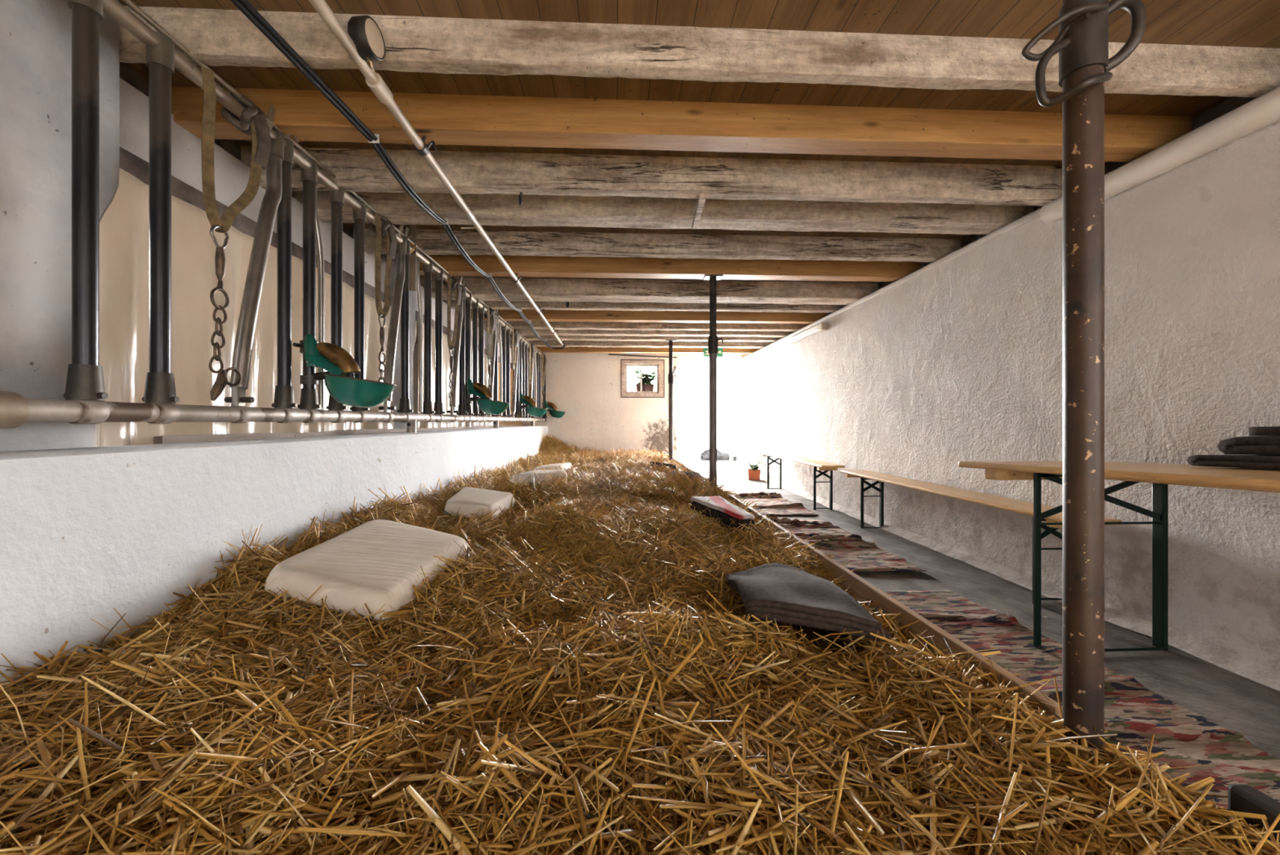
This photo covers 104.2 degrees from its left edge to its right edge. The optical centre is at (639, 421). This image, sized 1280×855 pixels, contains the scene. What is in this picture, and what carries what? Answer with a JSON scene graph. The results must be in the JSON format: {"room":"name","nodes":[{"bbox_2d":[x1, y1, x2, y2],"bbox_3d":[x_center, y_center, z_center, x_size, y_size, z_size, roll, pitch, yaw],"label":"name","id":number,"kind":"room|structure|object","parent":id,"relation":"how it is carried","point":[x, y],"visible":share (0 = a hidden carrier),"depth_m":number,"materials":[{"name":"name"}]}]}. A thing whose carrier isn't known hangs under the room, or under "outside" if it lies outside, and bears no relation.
{"room":"farm building","nodes":[
{"label":"farm building","id":0,"kind":"room"},
{"bbox_2d":[0,0,119,451],"bbox_3d":[-1.931,-0.306,1.237,0.556,2.113,0.750,0,0,-3],"label":"wall pillar","id":1,"kind":"structure","parent":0,"point":[36,35],"depth_m":1.38,"materials":[{"name":"white paint"}]},
{"bbox_2d":[119,76,392,306],"bbox_3d":[-1.945,-1.069,2.798,0.092,0.362,2.370,0,0,-3],"label":"lintel","id":2,"kind":"object","parent":1,"relation":"attached to","point":[232,175],"visible":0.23,"depth_m":2.15,"materials":[{"name":"white paint"}]},
{"bbox_2d":[97,167,395,446],"bbox_3d":[-1.861,-0.340,2.787,0.119,1.090,2.341,0,0,-3],"label":"curtain","id":3,"kind":"object","parent":2,"relation":"hanging from","point":[124,226],"visible":0.47,"depth_m":2.03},
{"bbox_2d":[95,342,417,446],"bbox_3d":[-3.759,-0.206,3.355,0.200,2.313,11.850,0,0,-3],"label":"wall","id":4,"kind":"structure","parent":0,"point":[415,348],"depth_m":8.64,"materials":[{"name":"white paint"}]},
{"bbox_2d":[0,425,547,686],"bbox_3d":[-1.614,0.512,3.454,0.210,0.876,11.853,0,0,-2],"label":"wall","id":5,"kind":"structure","parent":0,"point":[86,533],"depth_m":1.51,"materials":[{"name":"white paint"}]},
{"bbox_2d":[0,0,546,432],"bbox_3d":[-1.600,-0.640,4.459,0.113,1.445,9.658,0,0,-2],"label":"fence","id":6,"kind":"object","parent":5,"relation":"on","point":[85,393],"visible":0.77,"depth_m":1.97,"materials":[{"name":"metal"}]},
{"bbox_2d":[65,364,105,400],"bbox_3d":[-1.502,-0.104,1.349,0.074,0.095,0.074,0,0,-3],"label":"socket","id":7,"kind":"object","parent":6,"relation":"attached to","point":[84,382],"depth_m":1.33,"materials":[{"name":"metal"}]},
{"bbox_2d":[143,372,176,403],"bbox_3d":[-1.509,-0.104,1.567,0.074,0.095,0.074,0,0,-3],"label":"socket","id":8,"kind":"object","parent":6,"relation":"attached to","point":[160,387],"depth_m":1.54,"materials":[{"name":"metal"}]},
{"bbox_2d":[200,66,271,400],"bbox_3d":[-1.509,-0.655,1.826,0.134,1.166,0.271,0,0,-2],"label":"cattle collar","id":9,"kind":"object","parent":6,"relation":"hanging from","point":[252,122],"visible":0.98,"depth_m":1.76,"materials":[{"name":"leather"}]},
{"bbox_2d":[273,385,294,408],"bbox_3d":[-1.529,-0.104,2.142,0.074,0.095,0.074,0,0,-3],"label":"socket","id":10,"kind":"object","parent":6,"relation":"attached to","point":[284,397],"depth_m":2.11,"materials":[{"name":"metal"}]},
{"bbox_2d":[299,387,318,408],"bbox_3d":[-1.535,-0.104,2.312,0.074,0.095,0.074,0,0,-3],"label":"socket","id":11,"kind":"object","parent":6,"relation":"attached to","point":[308,396],"depth_m":2.28,"materials":[{"name":"metal"}]},
{"bbox_2d":[328,394,345,410],"bbox_3d":[-1.542,-0.104,2.533,0.074,0.095,0.074,0,0,-3],"label":"socket","id":12,"kind":"object","parent":6,"relation":"attached to","point":[333,405],"depth_m":2.50,"materials":[{"name":"metal"}]},
{"bbox_2d":[293,333,396,407],"bbox_3d":[-1.357,-0.232,2.310,0.430,0.336,0.256,0,0,-3],"label":"bowl","id":13,"kind":"object","parent":6,"relation":"attached to","point":[341,382],"visible":1,"depth_m":2.26,"materials":[{"name":"green metal"}]},
{"bbox_2d":[351,406,366,411],"bbox_3d":[-1.550,-0.104,2.751,0.074,0.095,0.074,0,0,-3],"label":"socket","id":14,"kind":"object","parent":6,"relation":"attached to","point":[353,408],"depth_m":2.72,"materials":[{"name":"metal"}]},
{"bbox_2d":[368,212,396,382],"bbox_3d":[-1.548,-0.697,2.962,0.134,1.081,0.173,0,0,-2],"label":"cattle collar","id":15,"kind":"object","parent":6,"relation":"hanging from","point":[387,230],"visible":0.88,"depth_m":2.95,"materials":[{"name":"leather"}]},
{"bbox_2d":[399,398,411,413],"bbox_3d":[-1.570,-0.104,3.326,0.074,0.095,0.074,0,0,-3],"label":"socket","id":16,"kind":"object","parent":6,"relation":"attached to","point":[404,403],"depth_m":3.30,"materials":[{"name":"metal"}]},
{"bbox_2d":[410,243,415,253],"bbox_3d":[-1.572,-1.175,3.381,0.082,0.092,0.050,0,0,-3],"label":"twine","id":17,"kind":"object","parent":6,"relation":"attached to","point":[412,244],"visible":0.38,"depth_m":3.38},
{"bbox_2d":[422,400,433,413],"bbox_3d":[-1.583,-0.104,3.718,0.074,0.095,0.074,0,0,-3],"label":"socket","id":18,"kind":"object","parent":6,"relation":"attached to","point":[428,408],"depth_m":3.69,"materials":[{"name":"metal"}]},
{"bbox_2d":[433,401,444,413],"bbox_3d":[-1.591,-0.104,3.936,0.074,0.095,0.074,0,0,-3],"label":"socket","id":19,"kind":"object","parent":6,"relation":"attached to","point":[438,406],"depth_m":3.91,"materials":[{"name":"metal"}]},
{"bbox_2d":[443,273,462,404],"bbox_3d":[-1.589,-0.689,4.167,0.134,1.097,0.214,0,0,-2],"label":"cattle collar","id":20,"kind":"object","parent":6,"relation":"hanging from","point":[455,286],"visible":0.98,"depth_m":4.13,"materials":[{"name":"leather"}]},
{"bbox_2d":[457,404,466,414],"bbox_3d":[-1.610,-0.104,4.510,0.074,0.095,0.074,0,0,-3],"label":"socket","id":21,"kind":"object","parent":6,"relation":"attached to","point":[462,407],"depth_m":4.48,"materials":[{"name":"metal"}]},
{"bbox_2d":[465,404,471,415],"bbox_3d":[-1.616,-0.104,4.680,0.074,0.095,0.074,0,0,-3],"label":"socket","id":22,"kind":"object","parent":6,"relation":"attached to","point":[468,407],"depth_m":4.65,"materials":[{"name":"metal"}]},
{"bbox_2d":[471,405,479,415],"bbox_3d":[-1.624,-0.104,4.902,0.074,0.095,0.074,0,0,-3],"label":"socket","id":23,"kind":"object","parent":6,"relation":"attached to","point":[475,408],"depth_m":4.87,"materials":[{"name":"metal"}]},
{"bbox_2d":[478,407,484,415],"bbox_3d":[-1.631,-0.104,5.120,0.074,0.095,0.074,0,0,-3],"label":"socket","id":24,"kind":"object","parent":6,"relation":"attached to","point":[481,412],"depth_m":5.09,"materials":[{"name":"metal"}]},
{"bbox_2d":[465,378,510,414],"bbox_3d":[-1.438,-0.232,4.678,0.430,0.336,0.256,0,0,-3],"label":"bowl","id":25,"kind":"object","parent":6,"relation":"attached to","point":[487,406],"visible":0.93,"depth_m":4.62,"materials":[{"name":"green metal"}]},
{"bbox_2d":[484,306,496,389],"bbox_3d":[-1.629,-0.699,5.333,0.134,1.077,0.178,0,0,-2],"label":"cattle collar","id":26,"kind":"object","parent":6,"relation":"hanging from","point":[491,313],"visible":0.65,"depth_m":5.31,"materials":[{"name":"leather"}]},
{"bbox_2d":[500,409,506,416],"bbox_3d":[-1.664,-0.104,6.087,0.074,0.095,0.074,0,0,-3],"label":"socket","id":27,"kind":"object","parent":6,"relation":"attached to","point":[504,414],"depth_m":6.06,"materials":[{"name":"metal"}]},
{"bbox_2d":[506,408,511,417],"bbox_3d":[-1.672,-0.104,6.304,0.074,0.095,0.074,0,0,-3],"label":"socket","id":28,"kind":"object","parent":6,"relation":"attached to","point":[508,412],"depth_m":6.28,"materials":[{"name":"metal"}]},
{"bbox_2d":[510,327,519,403],"bbox_3d":[-1.670,-0.734,6.517,0.134,1.006,0.178,0,0,-2],"label":"cattle collar","id":29,"kind":"object","parent":6,"relation":"hanging from","point":[514,332],"visible":0.91,"depth_m":6.49,"materials":[{"name":"leather"}]},
{"bbox_2d":[515,410,519,417],"bbox_3d":[-1.691,-0.104,6.879,0.074,0.095,0.074,0,0,-3],"label":"socket","id":30,"kind":"object","parent":6,"relation":"attached to","point":[517,412],"depth_m":6.85,"materials":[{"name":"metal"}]},
{"bbox_2d":[528,342,534,396],"bbox_3d":[-1.711,-0.661,7.711,0.134,1.152,0.197,0,0,-2],"label":"cattle collar","id":31,"kind":"object","parent":6,"relation":"hanging from","point":[531,348],"visible":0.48,"depth_m":7.69,"materials":[{"name":"leather"}]},
{"bbox_2d":[519,392,547,417],"bbox_3d":[-1.519,-0.232,7.047,0.430,0.336,0.256,0,0,-3],"label":"bowl","id":32,"kind":"object","parent":6,"relation":"attached to","point":[532,410],"visible":0.98,"depth_m":6.99,"materials":[{"name":"green metal"}]},
{"bbox_2d":[541,352,546,408],"bbox_3d":[-1.752,-0.677,8.900,0.134,1.121,0.206,0,0,-2],"label":"cattle collar","id":33,"kind":"object","parent":6,"relation":"hanging from","point":[544,356],"visible":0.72,"depth_m":8.88,"materials":[{"name":"leather"}]},
{"bbox_2d":[542,400,565,417],"bbox_3d":[-1.594,-0.232,9.236,0.430,0.336,0.256,0,0,-3],"label":"bowl","id":34,"kind":"object","parent":6,"relation":"attached to","point":[557,414],"visible":0.94,"depth_m":9.18,"materials":[{"name":"green metal"}]},
{"bbox_2d":[153,424,528,444],"bbox_3d":[-1.908,0.150,5.538,0.033,0.200,7.500,0,0,-3],"label":"plank","id":35,"kind":"object","parent":5,"relation":"attached to","point":[220,437],"visible":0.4,"depth_m":2.38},
{"bbox_2d":[119,62,455,309],"bbox_3d":[-2.146,-1.266,3.429,0.230,0.193,11.850,0,0,-3],"label":"wall","id":36,"kind":"structure","parent":0,"point":[127,73],"depth_m":1.98,"materials":[{"name":"beige paint"}]},
{"bbox_2d":[380,253,416,428],"bbox_3d":[-2.152,-0.306,4.175,0.386,2.113,0.500,0,0,-3],"label":"wall pillar","id":37,"kind":"structure","parent":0,"point":[412,294],"depth_m":4.08,"materials":[{"name":"grey paint"}]},
{"bbox_2d":[484,328,490,352],"bbox_3d":[-2.285,-0.306,7.032,0.385,2.113,0.500,0,0,-3],"label":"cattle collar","id":38,"kind":"structure","parent":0,"point":[484,329],"depth_m":6.81,"materials":[{"name":"grey metal"}]},
{"bbox_2d":[415,285,487,355],"bbox_3d":[-2.075,-1.069,5.610,0.092,0.362,2.440,0,0,-3],"label":"lintel","id":39,"kind":"object","parent":38,"relation":"attached to","point":[422,289],"visible":0.27,"depth_m":5.15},
{"bbox_2d":[417,320,493,428],"bbox_3d":[-1.984,-0.340,5.604,0.119,1.090,2.461,0,0,-3],"label":"curtain","id":40,"kind":"object","parent":39,"relation":"hanging from","point":[446,353],"visible":0.18,"depth_m":4.99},
{"bbox_2d":[497,341,513,368],"bbox_3d":[-2.200,-1.069,8.302,0.092,0.362,2.110,0,0,-3],"label":"lintel","id":41,"kind":"object","parent":38,"relation":"attached to","point":[499,357],"depth_m":8.03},
{"bbox_2d":[497,361,522,425],"bbox_3d":[-2.173,-0.375,8.283,0.025,1.150,2.150,0,0,-3],"label":"wood panel","id":42,"kind":"object","parent":41,"relation":"attached to","point":[500,423],"visible":0.02,"depth_m":8.20,"materials":[{"name":"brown wood"}]},
{"bbox_2d":[522,352,751,470],"bbox_3d":[-0.842,-0.206,9.551,6.400,2.313,0.260,0,0,-3],"label":"wall","id":43,"kind":"structure","parent":0,"point":[586,386],"depth_m":9.43,"materials":[{"name":"white paint"}]},
{"bbox_2d":[620,359,664,397],"bbox_3d":[0.042,-0.815,9.638,0.833,0.728,0.368,0,0,-3],"label":"window","id":44,"kind":"structure","parent":43,"relation":"in","point":[659,363],"depth_m":9.47,"materials":[{"name":"paint"}]},
{"bbox_2d":[633,369,656,391],"bbox_3d":[0.119,-0.788,9.676,0.534,0.430,0.446,0,0,-15],"label":"plant","id":45,"kind":"object","parent":44,"relation":"on","point":[647,380],"visible":0.92,"depth_m":9.61,"materials":[{"name":"green plant"}]},
{"bbox_2d":[608,353,676,357],"bbox_3d":[0.054,-1.240,9.430,1.301,0.074,0.029,0,0,-3],"label":"pipe","id":46,"kind":"object","parent":43,"relation":"attached to","point":[608,353],"visible":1,"depth_m":9.42,"materials":[{"name":"metal"}]},
{"bbox_2d":[672,365,676,416],"bbox_3d":[0.647,-0.581,9.460,0.088,0.962,0.040,0,0,-3],"label":"lead","id":47,"kind":"object","parent":43,"relation":"hanging from","point":[675,367],"visible":0.73,"depth_m":9.44,"materials":[{"name":"grey metal"}]},
{"bbox_2d":[119,0,1279,343],"bbox_3d":[-0.463,-1.393,3.507,6.600,0.060,12.450,0,0,-3],"label":"ceiling","id":48,"kind":"structure","parent":0,"point":[1226,23],"depth_m":1.79,"materials":[{"name":"brown wood"}]},
{"bbox_2d":[510,346,760,353],"bbox_3d":[-0.053,-1.293,8.837,4.430,0.148,0.141,0,0,-3],"label":"ceiling beam","id":49,"kind":"structure","parent":48,"relation":"attached to","point":[544,349],"depth_m":8.78,"materials":[{"name":"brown wood"}]},
{"bbox_2d":[703,347,722,356],"bbox_3d":[1.294,-1.228,8.816,0.340,0.165,0.026,0,0,-3],"label":"exit sign","id":50,"kind":"object","parent":49,"relation":"attached to","point":[705,349],"visible":0.43,"depth_m":8.81,"materials":[{"name":"green plastic"}]},
{"bbox_2d":[501,339,773,348],"bbox_3d":[-0.021,-1.291,8.142,4.430,0.152,0.180,0,0,-3],"label":"ceiling beam","id":51,"kind":"structure","parent":48,"relation":"attached to","point":[744,344],"depth_m":8.07,"materials":[{"name":"brown wood"}]},
{"bbox_2d":[489,328,794,337],"bbox_3d":[0.029,-1.291,7.044,4.430,0.152,0.180,0,0,-3],"label":"ceiling beam","id":52,"kind":"structure","parent":48,"relation":"attached to","point":[524,331],"depth_m":6.99,"materials":[{"name":"brown wood"}]},
{"bbox_2d":[501,334,782,342],"bbox_3d":[0.009,-1.290,7.485,4.430,0.153,0.181,0,0,-3],"label":"ceiling beam","id":53,"kind":"structure","parent":48,"relation":"attached to","point":[529,337],"depth_m":7.43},
{"bbox_2d":[477,320,809,331],"bbox_3d":[0.050,-1.291,6.600,4.430,0.153,0.151,0,0,-3],"label":"ceiling beam","id":54,"kind":"structure","parent":48,"relation":"attached to","point":[516,324],"depth_m":6.55,"materials":[{"name":"brown wood"}]},
{"bbox_2d":[443,300,848,312],"bbox_3d":[0.103,-1.290,5.443,4.430,0.153,0.124,0,0,-3],"label":"ceiling beam","id":55,"kind":"structure","parent":48,"relation":"attached to","point":[495,304],"depth_m":5.41,"materials":[{"name":"brown wood"}]},
{"bbox_2d":[419,276,878,304],"bbox_3d":[0.127,-1.285,4.935,4.430,0.164,0.284,0,0,-3],"label":"ceiling beam","id":56,"kind":"structure","parent":48,"relation":"attached to","point":[562,290],"depth_m":4.83,"materials":[{"name":"brown wood"}]},
{"bbox_2d":[471,308,826,323],"bbox_3d":[0.075,-1.293,6.065,4.430,0.148,0.131,0,0,-3],"label":"ceiling beam","id":57,"kind":"structure","parent":48,"relation":"attached to","point":[551,315],"depth_m":6.02,"materials":[{"name":"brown wood"}]},
{"bbox_2d":[240,146,1062,205],"bbox_3d":[0.235,-1.274,2.610,4.430,0.187,0.098,0,0,-3],"label":"ceiling beam","id":58,"kind":"structure","parent":48,"relation":"attached to","point":[355,170],"depth_m":2.57,"materials":[{"name":"wood"}]},
{"bbox_2d":[519,191,522,204],"bbox_3d":[-0.621,-1.165,2.596,0.016,0.073,0.099,0,0,-17],"label":"iron hook","id":59,"kind":"object","parent":58,"relation":"attached to","point":[521,193],"visible":1,"depth_m":2.56,"materials":[{"name":"black metal"}]},
{"bbox_2d":[692,192,706,228],"bbox_3d":[0.331,-1.184,2.823,0.034,0.061,0.493,0,0,1],"label":"wooden peg","id":60,"kind":"object","parent":58,"relation":"attached to","point":[702,197],"visible":1,"depth_m":2.75,"materials":[{"name":"beige wood"}]},
{"bbox_2d":[353,228,960,262],"bbox_3d":[0.186,-1.289,3.667,4.430,0.156,0.104,0,0,-3],"label":"ceiling beam","id":61,"kind":"structure","parent":48,"relation":"attached to","point":[431,242],"depth_m":3.63,"materials":[{"name":"wood"}]},
{"bbox_2d":[293,190,1033,234],"bbox_3d":[0.213,-1.291,3.066,4.430,0.152,0.196,0,0,-3],"label":"ceiling beam","id":62,"kind":"structure","parent":48,"relation":"attached to","point":[489,209],"depth_m":3.01,"materials":[{"name":"wood"}]},
{"bbox_2d":[171,85,1192,161],"bbox_3d":[0.254,-1.293,2.187,4.430,0.148,0.127,0,0,-3],"label":"ceiling beam","id":63,"kind":"structure","parent":48,"relation":"attached to","point":[308,115],"depth_m":2.14,"materials":[{"name":"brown wood"}]},
{"bbox_2d":[119,5,1279,97],"bbox_3d":[0.274,-1.291,1.758,4.430,0.153,0.079,0,0,-3],"label":"ceiling beam","id":64,"kind":"structure","parent":48,"relation":"attached to","point":[214,37],"depth_m":1.73,"materials":[{"name":"beige wood"}]},
{"bbox_2d":[693,469,1279,759],"bbox_3d":[-0.562,1.000,3.503,6.400,0.100,12.450,0,0,-3],"label":"floor","id":65,"kind":"structure","parent":0,"point":[1231,700],"depth_m":2.23,"materials":[{"name":"concrete"}]},
{"bbox_2d":[739,458,764,479],"bbox_3d":[1.869,0.784,8.141,0.478,0.332,0.305,0,0,-3],"label":"potted plant","id":66,"kind":"object","parent":65,"relation":"on","point":[753,473],"visible":0.99,"depth_m":8.06,"materials":[{"name":"green plant"}]},
{"bbox_2d":[728,491,818,515],"bbox_3d":[1.192,0.914,5.798,1.145,0.059,1.681,0,0,-3],"label":"rag rug","id":67,"kind":"object","parent":65,"relation":"on","point":[768,501],"visible":0.4,"depth_m":5.55,"materials":[{"name":"fabric"}]},
{"bbox_2d":[759,452,844,510],"bbox_3d":[1.921,0.700,6.195,0.250,0.500,2.240,0,0,-3],"label":"bench","id":68,"kind":"object","parent":65,"relation":"on","point":[820,465],"visible":1,"depth_m":5.36,"materials":[{"name":"brown wood"}]},
{"bbox_2d":[769,515,926,572],"bbox_3d":[1.241,0.909,3.886,1.060,0.070,1.638,0,0,-3],"label":"rag rug","id":69,"kind":"object","parent":65,"relation":"on","point":[867,557],"visible":0.44,"depth_m":3.67,"materials":[{"name":"multicoloured fabric"}]},
{"bbox_2d":[663,451,1062,720],"bbox_3d":[0.619,0.751,5.094,0.024,0.398,8.280,0,0,-3],"label":"board","id":70,"kind":"object","parent":65,"relation":"on","point":[864,589],"visible":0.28,"depth_m":1.42,"materials":[{"name":"brown wood"}]},
{"bbox_2d":[840,469,1121,603],"bbox_3d":[2.099,0.708,3.571,0.250,0.485,2.460,0,0,-3],"label":"bench","id":71,"kind":"object","parent":65,"relation":"on","point":[1019,506],"visible":0.63,"depth_m":3.24,"materials":[{"name":"brown wood"}]},
{"bbox_2d":[883,590,1279,810],"bbox_3d":[1.298,0.912,1.671,0.954,0.064,2.168,0,0,-3],"label":"rag rug","id":72,"kind":"object","parent":65,"relation":"on","point":[1185,738],"visible":0.26,"depth_m":1.60,"materials":[{"name":"multicoloured fabric"}]},
{"bbox_2d":[958,460,1279,651],"bbox_3d":[1.940,0.528,1.344,0.690,0.843,2.194,0,0,-3],"label":"folding table","id":73,"kind":"object","parent":65,"relation":"on","point":[1160,475],"visible":0.81,"depth_m":2.06,"materials":[{"name":"brown wood"}]},
{"bbox_2d":[1186,454,1279,469],"bbox_3d":[2.161,0.131,1.535,0.201,0.069,0.669,0,0,-3],"label":"folded blanket","id":74,"kind":"object","parent":73,"relation":"on","point":[1255,461],"visible":0.99,"depth_m":1.71,"materials":[{"name":"brown fabric"}]},
{"bbox_2d":[1217,426,1279,454],"bbox_3d":[2.177,0.060,1.490,0.205,0.126,0.679,0,0,-3],"label":"folded blanket","id":75,"kind":"object","parent":74,"relation":"on","point":[1264,440],"visible":1,"depth_m":1.68,"materials":[{"name":"brown fabric"}]},
{"bbox_2d":[1227,783,1279,848],"bbox_3d":[0.870,0.734,0.428,0.033,0.432,0.575,0,0,-3],"label":"board","id":76,"kind":"object","parent":65,"relation":"on","point":[1242,797],"visible":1,"depth_m":0.69,"materials":[{"name":"black wood"}]},
{"bbox_2d":[742,120,1279,670],"bbox_3d":[2.387,-0.130,3.789,0.320,2.160,12.150,0,0,-3],"label":"wall","id":77,"kind":"structure","parent":0,"point":[961,359],"depth_m":2.44,"materials":[{"name":"white paint"}]},
{"bbox_2d":[782,322,827,346],"bbox_3d":[2.069,-1.085,6.352,0.080,0.090,1.400,0,0,-3],"label":"lamp","id":78,"kind":"object","parent":77,"relation":"attached to","point":[822,326],"visible":1,"depth_m":6.12,"materials":[{"name":"white plastic"}]},
{"bbox_2d":[748,209,1039,356],"bbox_3d":[2.122,-1.177,5.869,0.026,0.030,6.270,0,0,-3],"label":"pipe","id":79,"kind":"object","parent":77,"relation":"attached to","point":[1036,215],"visible":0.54,"depth_m":3.78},
{"bbox_2d":[738,468,1279,691],"bbox_3d":[2.198,0.920,3.631,0.094,0.057,11.850,0,0,-3],"label":"baseboard","id":80,"kind":"structure","parent":77,"relation":"attached to","point":[1264,674],"depth_m":2.37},
{"bbox_2d":[1040,86,1279,223],"bbox_3d":[2.353,-1.135,0.319,0.110,0.110,4.820,0,0,-3],"label":"pipe","id":81,"kind":"object","parent":77,"relation":"attached to","point":[1263,111],"visible":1,"depth_m":2.02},
{"bbox_2d":[809,96,1257,324],"bbox_3d":[2.477,-1.282,3.794,0.140,0.163,12.150,0,0,-3],"label":"wall","id":82,"kind":"structure","parent":0,"point":[1232,103],"depth_m":2.20,"materials":[{"name":"white paint"}]},
{"bbox_3d":[-0.545,0.815,3.504,2.435,0.270,11.850,0,0,-3],"label":"platform","id":83,"kind":"object","parent":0,"visible":0},
{"bbox_2d":[0,431,1279,854],"bbox_3d":[-0.413,0.464,3.763,2.406,0.628,11.557,0,0,-3],"label":"straw","id":84,"kind":"object","parent":83,"relation":"on","point":[590,677],"visible":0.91,"depth_m":0.91,"materials":[{"name":"yellow plant"}]},
{"bbox_2d":[264,519,467,620],"bbox_3d":[-0.980,0.522,1.905,0.514,0.139,0.940,0,0,-3],"label":"seat cushion","id":85,"kind":"object","parent":84,"relation":"on","point":[375,563],"visible":0.88,"depth_m":1.66,"materials":[{"name":"fabric"}]},
{"bbox_2d":[444,487,515,519],"bbox_3d":[-1.061,0.530,3.281,0.426,0.110,0.744,0,0,-3],"label":"seat cushion","id":86,"kind":"object","parent":84,"relation":"on","point":[471,500],"visible":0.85,"depth_m":3.08,"materials":[{"name":"fabric"}]},
{"bbox_2d":[509,469,567,484],"bbox_3d":[-0.901,0.485,4.376,0.526,0.120,0.445,0,0,31],"label":"seat cushion","id":87,"kind":"object","parent":84,"relation":"on","point":[557,473],"visible":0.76,"depth_m":4.19,"materials":[{"name":"fabric"}]},
{"bbox_2d":[533,462,572,470],"bbox_3d":[-1.020,0.551,5.832,0.414,0.133,0.538,0,0,12],"label":"seat cushion","id":88,"kind":"object","parent":84,"relation":"on","point":[559,464],"visible":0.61,"depth_m":5.67,"materials":[{"name":"fabric"}]},
{"bbox_2d":[649,461,679,469],"bbox_3d":[0.295,0.544,6.104,0.227,0.095,0.717,0,0,-23],"label":"folded blanket","id":89,"kind":"object","parent":84,"relation":"on","point":[656,463],"visible":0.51,"depth_m":5.94,"materials":[{"name":"brown fabric"}]},
{"bbox_2d":[668,471,701,478],"bbox_3d":[0.398,0.499,4.630,0.158,0.131,0.688,0,0,-17],"label":"folded blanket","id":90,"kind":"object","parent":84,"relation":"on","point":[693,473],"visible":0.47,"depth_m":4.39,"materials":[{"name":"grey fabric"}]},
{"bbox_2d":[690,501,754,534],"bbox_3d":[0.452,0.551,2.923,0.255,0.133,0.682,0,0,-9],"label":"seat cushion","id":91,"kind":"object","parent":84,"relation":"on","point":[725,517],"visible":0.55,"depth_m":2.75,"materials":[{"name":"brown fabric"}]},
{"bbox_2d":[690,495,754,519],"bbox_3d":[0.454,0.492,2.914,0.246,0.070,0.676,0,0,-9],"label":"folded blanket","id":92,"kind":"object","parent":91,"relation":"on","point":[733,510],"visible":1,"depth_m":2.84,"materials":[{"name":"fabric"}]},
{"bbox_2d":[726,562,891,642],"bbox_3d":[0.467,0.548,1.610,0.375,0.120,0.648,0,0,-3],"label":"cushion","id":93,"kind":"object","parent":84,"relation":"on","point":[791,595],"visible":0.99,"depth_m":1.41,"materials":[{"name":"grey fabric"}]},
{"bbox_2d":[665,339,675,459],"bbox_3d":[0.464,-0.270,7.497,0.151,1.899,0.126,0,0,-3],"label":"support post","id":94,"kind":"object","parent":83,"relation":"on","point":[670,376],"visible":0.91,"depth_m":7.47,"materials":[{"name":"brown metal"}]},
{"bbox_2d":[702,275,723,486],"bbox_3d":[0.617,-0.270,4.200,0.151,1.899,0.126,0,0,-3],"label":"support post","id":95,"kind":"object","parent":83,"relation":"on","point":[713,341],"visible":0.91,"depth_m":4.17,"materials":[{"name":"grey metal"}]},
{"bbox_2d":[419,253,920,281],"bbox_3d":[0.162,-1.293,4.185,4.430,0.148,0.147,0,0,-3],"label":"ceiling beam","id":96,"kind":"structure","parent":95,"relation":"on","point":[455,264],"depth_m":4.13,"materials":[{"name":"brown wood"}]},
{"bbox_2d":[230,0,565,349],"bbox_3d":[-1.167,-1.177,4.268,0.290,0.090,7.638,0,0,-2],"label":"cable","id":97,"kind":"object","parent":96,"relation":"hanging from","point":[245,6],"visible":1,"depth_m":1.98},
{"bbox_2d":[308,0,564,345],"bbox_3d":[-0.975,-1.183,2.658,0.165,0.080,9.800,0,0,-3],"label":"pipe","id":98,"kind":"object","parent":96,"relation":"hanging from","point":[375,82],"visible":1,"depth_m":1.93,"materials":[{"name":"metal"}]},
{"bbox_2d":[347,14,385,71],"bbox_3d":[-0.876,-1.217,1.614,0.081,0.117,0.180,0,0,-3],"label":"pressure gauge","id":99,"kind":"object","parent":98,"relation":"attached to","point":[367,37],"visible":0.98,"depth_m":1.56,"materials":[{"name":"metal"}]},
{"bbox_2d":[1021,0,1146,755],"bbox_3d":[0.747,-0.342,0.869,0.196,2.043,0.124,0,0,-3],"label":"support post","id":100,"kind":"object","parent":83,"relation":"on","point":[1082,42],"visible":1,"depth_m":0.85,"materials":[{"name":"metal"}]},
{"label":"outside","id":101,"kind":"structure","parent":0,"visible":0},
{"bbox_2d":[680,431,737,469],"bbox_3d":[0.625,0.970,29.771,44.000,0.001,40.000,0,0,-3],"label":"ground","id":102,"kind":"structure","parent":101,"point":[692,443],"depth_m":18.81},
{"bbox_2d":[700,448,729,461],"bbox_3d":[1.823,0.793,12.099,0.676,0.332,0.257,0,0,-3],"label":"stone block","id":103,"kind":"object","parent":102,"relation":"on","point":[704,456],"visible":0.75,"depth_m":11.99,"materials":[{"name":"grey stone"}]},
{"bbox_2d":[732,453,737,461],"bbox_3d":[2.305,0.879,12.069,0.118,0.181,0.118,0,0,31],"label":"watering can","id":104,"kind":"object","parent":102,"relation":"on","point":[735,458],"visible":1,"depth_m":12.02,"materials":[{"name":"plastic"}]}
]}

